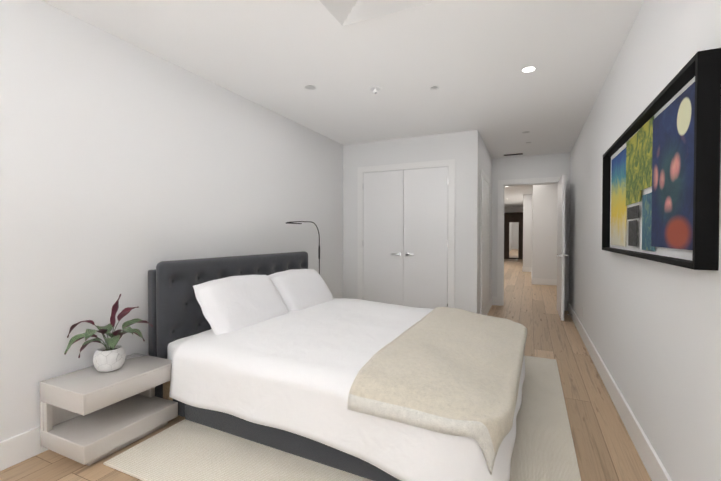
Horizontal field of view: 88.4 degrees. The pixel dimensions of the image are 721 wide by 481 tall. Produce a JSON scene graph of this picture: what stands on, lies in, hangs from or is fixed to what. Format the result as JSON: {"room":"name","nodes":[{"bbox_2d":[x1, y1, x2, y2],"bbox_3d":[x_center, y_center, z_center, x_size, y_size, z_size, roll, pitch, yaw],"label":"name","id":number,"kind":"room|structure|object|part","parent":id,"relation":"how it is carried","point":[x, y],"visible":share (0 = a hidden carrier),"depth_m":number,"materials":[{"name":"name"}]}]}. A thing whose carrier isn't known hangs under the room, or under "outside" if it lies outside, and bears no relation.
{"room":"bedroom","nodes":[
{"label":"bedroom","id":0,"kind":"room"},
{"bbox_2d":[0,0,342,441],"bbox_3d":[-1.185,-0.107,3.828,0.120,2.650,8.440,0,1,25],"label":"wall","id":1,"kind":"structure","parent":0,"point":[125,166],"depth_m":2.55,"materials":[{"name":"white paint"}]},
{"bbox_2d":[0,426,48,470],"bbox_3d":[-1.544,1.156,2.902,0.016,0.155,6.180,0,1,25],"label":"baseboard","id":2,"kind":"structure","parent":1,"relation":"attached to","point":[17,449],"depth_m":2.08,"materials":[{"name":"white paint"}]},
{"bbox_2d":[0,259,651,480],"bbox_3d":[3.469,1.178,9.308,4.040,0.100,22.240,0,1,25],"label":"floor","id":3,"kind":"structure","parent":0,"point":[605,448],"depth_m":2.69,"materials":[{"name":"brown wood"}]},
{"bbox_2d":[39,353,177,465],"bbox_3d":[-1.552,1.030,2.334,0.432,0.425,0.585,0,1,25],"label":"nightstand","id":4,"kind":"object","parent":3,"relation":"on","point":[90,415],"visible":0.92,"depth_m":2.19,"materials":[{"name":"grey paint"}]},
{"bbox_2d":[64,294,152,371],"bbox_3d":[-1.590,0.579,2.365,0.361,0.475,0.486,0,1,25],"label":"plant","id":5,"kind":"object","parent":4,"relation":"on","point":[110,355],"visible":1,"depth_m":2.31,"materials":[{"name":"green plant"}]},
{"bbox_3d":[-1.585,0.747,2.342,0.174,0.138,0.174,0,1,25],"label":"pot","id":6,"kind":"part","parent":5,"relation":"part of","materials":[{"name":"ceramic"}]},
{"bbox_2d":[286,221,319,273],"bbox_3d":[-0.650,0.487,4.478,0.220,1.441,0.810,0,1,25],"label":"floor lamp","id":7,"kind":"object","parent":3,"relation":"on","point":[319,238],"visible":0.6,"depth_m":4.72,"materials":[{"name":"black metal"}]},
{"bbox_2d":[148,251,526,480],"bbox_3d":[-0.041,0.688,3.001,2.485,1.083,2.154,0,1,27],"label":"bed","id":8,"kind":"object","parent":3,"relation":"on","point":[287,352],"visible":1,"depth_m":2.22,"materials":[{"name":"grey fabric"}]},
{"bbox_3d":[-0.044,0.830,3.007,2.135,0.240,1.850,0,1,27],"label":"mattress","id":9,"kind":"part","parent":8,"relation":"part of","materials":[{"name":"white fabric"}]},
{"bbox_2d":[156,251,307,358],"bbox_3d":[-1.048,0.501,3.505,0.100,0.725,1.850,0,1,27],"label":"headboard","id":10,"kind":"object","parent":8,"relation":"on","point":[179,314],"depth_m":2.87,"materials":[{"name":"grey fabric"}]},
{"bbox_2d":[193,275,287,335],"bbox_3d":[-0.914,0.515,2.990,0.167,0.540,0.870,-38,-14,20],"label":"pillow","id":11,"kind":"object","parent":8,"relation":"on","point":[232,305],"depth_m":2.83,"materials":[{"name":"white fabric"}]},
{"bbox_3d":[-0.073,1.084,3.026,2.280,0.266,1.910,0,1,27],"label":"frame","id":12,"kind":"part","parent":8,"relation":"part of","materials":[{"name":"grey fabric"}]},
{"bbox_2d":[267,269,333,310],"bbox_3d":[-0.569,0.508,3.701,0.166,0.530,0.810,-41,-18,23],"label":"pillow","id":13,"kind":"object","parent":8,"relation":"on","point":[299,289],"depth_m":3.57,"materials":[{"name":"white fabric"}]},
{"bbox_2d":[347,307,526,474],"bbox_3d":[0.709,0.811,2.596,0.780,0.358,2.097,0,1,27],"label":"blanket","id":14,"kind":"object","parent":8,"relation":"on","point":[440,396],"depth_m":1.81,"materials":[{"name":"beige fabric"}]},
{"bbox_2d":[103,356,580,480],"bbox_3d":[0.277,1.226,2.911,2.400,0.012,2.970,0,1,25],"label":"rug","id":15,"kind":"object","parent":3,"relation":"on","point":[188,450],"visible":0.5,"depth_m":2.13,"materials":[{"name":"beige carpet"}]},
{"bbox_2d":[523,194,531,266],"bbox_3d":[7.677,-0.300,15.606,1.410,2.650,7.000,0,1,25],"label":"wall block","id":16,"kind":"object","parent":3,"relation":"on","point":[527,230],"visible":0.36,"depth_m":12.66,"materials":[{"name":"white paint"}]},
{"bbox_2d":[523,267,530,271],"bbox_3d":[5.696,0.996,12.676,0.264,0.155,0.016,0,1,25],"label":"baseboard","id":17,"kind":"structure","parent":16,"relation":"attached to","point":[526,269],"depth_m":12.67,"materials":[{"name":"white paint"}]},
{"bbox_2d":[532,184,557,278],"bbox_3d":[5.640,-0.222,10.821,1.130,2.650,3.400,0,1,25],"label":"wall block","id":18,"kind":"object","parent":3,"relation":"on","point":[544,224],"visible":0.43,"depth_m":9.40,"materials":[{"name":"white paint"}]},
{"bbox_2d":[532,278,556,285],"bbox_3d":[4.702,1.050,9.392,0.630,0.155,0.016,0,1,25],"label":"baseboard","id":19,"kind":"structure","parent":18,"relation":"attached to","point":[537,281],"depth_m":9.40,"materials":[{"name":"white paint"}]},
{"bbox_2d":[41,0,643,207],"bbox_3d":[3.469,-1.571,9.263,4.040,0.100,22.240,0,1,25],"label":"ceiling","id":20,"kind":"structure","parent":0,"point":[471,59],"depth_m":2.88,"materials":[{"name":"white paint"}]},
{"bbox_2d":[304,85,315,89],"bbox_3d":[-0.470,-1.423,3.446,0.114,0.006,0.114,0,1,25],"label":"recessed light","id":21,"kind":"object","parent":20,"relation":"in","point":[309,87],"visible":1,"depth_m":3.45,"materials":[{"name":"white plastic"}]},
{"bbox_2d":[369,85,381,92],"bbox_3d":[0.138,-1.401,3.454,0.116,0.050,0.116,0,1,25],"label":"sprinkler","id":22,"kind":"object","parent":20,"relation":"attached to","point":[374,88],"visible":0.94,"depth_m":3.43,"materials":[{"name":"white plastic"}]},
{"bbox_2d":[319,0,432,25],"bbox_3d":[0.027,-1.382,2.009,0.610,0.040,0.610,0,1,25],"label":"ceiling vent","id":23,"kind":"object","parent":20,"relation":"in","point":[345,12],"visible":0.88,"depth_m":2.21,"materials":[{"name":"white plastic"}]},
{"bbox_2d":[502,153,523,155],"bbox_3d":[2.608,-1.469,6.326,0.340,0.007,0.140,0,1,25],"label":"ceiling vent","id":24,"kind":"object","parent":20,"relation":"in","point":[513,154],"visible":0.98,"depth_m":6.31,"materials":[{"name":"black plastic"}]},
{"bbox_2d":[521,67,535,72],"bbox_3d":[1.395,-1.417,3.076,0.114,0.006,0.114,0,1,25],"label":"recessed light","id":25,"kind":"object","parent":20,"relation":"in","point":[528,69],"visible":1,"depth_m":3.09,"materials":[{"name":"white plastic"}]},
{"bbox_2d":[343,130,478,313],"bbox_3d":[0.656,-0.132,5.327,1.980,2.650,0.100,0,1,25],"label":"wall","id":26,"kind":"structure","parent":0,"point":[461,149],"depth_m":5.03,"materials":[{"name":"white paint"}]},
{"bbox_2d":[363,170,403,305],"bbox_3d":[0.328,0.088,5.415,0.624,2.184,0.016,0,1,25],"label":"closet door leaf","id":27,"kind":"structure","parent":26,"relation":"in","point":[383,212],"depth_m":5.40,"materials":[{"name":"white paint"}]},
{"bbox_2d":[358,159,454,307],"bbox_3d":[0.613,0.049,5.284,1.440,2.290,0.020,0,1,25],"label":"trim","id":28,"kind":"structure","parent":26,"relation":"attached to","point":[450,164],"depth_m":5.07,"materials":[{"name":"white paint"}]},
{"bbox_2d":[403,167,447,308],"bbox_3d":[0.898,0.092,5.154,0.624,2.184,0.016,0,1,25],"label":"closet door leaf","id":29,"kind":"structure","parent":26,"relation":"in","point":[425,270],"depth_m":5.14,"materials":[{"name":"white paint"}]},
{"bbox_2d":[478,133,491,313],"bbox_3d":[1.931,-0.140,5.854,0.100,2.650,1.920,0,1,25],"label":"wall","id":30,"kind":"structure","parent":0,"point":[485,161],"depth_m":5.57,"materials":[{"name":"white paint"}]},
{"bbox_2d":[480,169,489,313],"bbox_3d":[1.898,0.093,5.642,0.020,2.190,1.000,0,1,25],"label":"trim","id":31,"kind":"structure","parent":30,"relation":"attached to","point":[484,267],"depth_m":5.55,"materials":[{"name":"white paint"}]},
{"bbox_2d":[482,296,491,314],"bbox_3d":[1.963,1.108,5.805,0.016,0.155,2.020,0,1,25],"label":"baseboard return","id":32,"kind":"object","parent":30,"relation":"attached to","point":[485,312],"visible":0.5,"depth_m":5.96,"materials":[{"name":"white paint"}]},
{"bbox_2d":[504,212,522,258],"bbox_3d":[7.966,-0.246,19.363,1.190,2.420,0.170,0,1,25],"label":"wall","id":33,"kind":"structure","parent":0,"point":[514,217],"depth_m":19.28,"materials":[{"name":"brown wood"}]},
{"bbox_2d":[509,222,518,257],"bbox_3d":[7.971,-0.025,19.256,0.450,1.840,0.023,0,1,25],"label":"mirror","id":34,"kind":"object","parent":33,"relation":"attached to","point":[513,239],"visible":0.96,"depth_m":19.24,"materials":[{"name":"white mirror"}]},
{"bbox_2d":[504,208,522,212],"bbox_3d":[7.914,-1.569,19.228,1.190,0.230,0.420,0,1,25],"label":"wall","id":35,"kind":"structure","parent":0,"point":[509,210],"depth_m":19.04,"materials":[{"name":"white paint"}]},
{"bbox_2d":[491,152,569,301],"bbox_3d":[2.060,-0.158,6.917,3.210,2.650,0.120,0,1,25],"label":"wall","id":36,"kind":"structure","parent":0,"point":[497,169],"depth_m":6.66,"materials":[{"name":"white paint"}]},
{"bbox_2d":[492,297,496,304],"bbox_3d":[2.426,1.094,6.695,0.084,0.155,0.016,0,1,25],"label":"baseboard","id":37,"kind":"structure","parent":36,"relation":"attached to","point":[494,300],"depth_m":6.69,"materials":[{"name":"white paint"}]},
{"bbox_2d":[497,176,567,310],"bbox_3d":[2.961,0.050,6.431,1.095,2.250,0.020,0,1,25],"label":"door frame","id":38,"kind":"structure","parent":36,"relation":"attached to","point":[501,183],"depth_m":6.61,"materials":[{"name":"white paint"}]},
{"bbox_2d":[557,175,565,320],"bbox_3d":[3.162,0.101,5.851,0.040,2.143,0.900,0,1,24],"label":"door leaf","id":39,"kind":"structure","parent":36,"relation":"in","point":[561,245],"depth_m":5.55,"materials":[{"name":"white paint"}]},
{"bbox_2d":[503,153,560,184],"bbox_3d":[2.988,-1.230,6.475,0.910,0.490,0.120,0,1,25],"label":"lintel","id":40,"kind":"object","parent":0,"point":[535,166],"visible":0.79,"depth_m":6.41,"materials":[{"name":"white paint"}]},
{"bbox_2d":[569,0,720,480],"bbox_3d":[1.843,-0.084,2.442,0.120,2.650,8.440,0,1,25],"label":"wall","id":41,"kind":"structure","parent":0,"point":[652,329],"depth_m":1.99,"materials":[{"name":"white paint"}]},
{"bbox_2d":[568,302,671,480],"bbox_3d":[1.781,1.163,2.491,0.016,0.155,8.200,0,1,25],"label":"baseboard","id":42,"kind":"structure","parent":41,"relation":"attached to","point":[653,465],"depth_m":2.43,"materials":[{"name":"white paint"}]},
{"bbox_2d":[602,48,720,270],"bbox_3d":[1.607,-0.295,2.150,0.065,0.770,1.880,0,1,25],"label":"framed art","id":43,"kind":"object","parent":41,"relation":"attached to","point":[661,181],"visible":1,"depth_m":1.61,"materials":[{"name":"black"}]}
]}

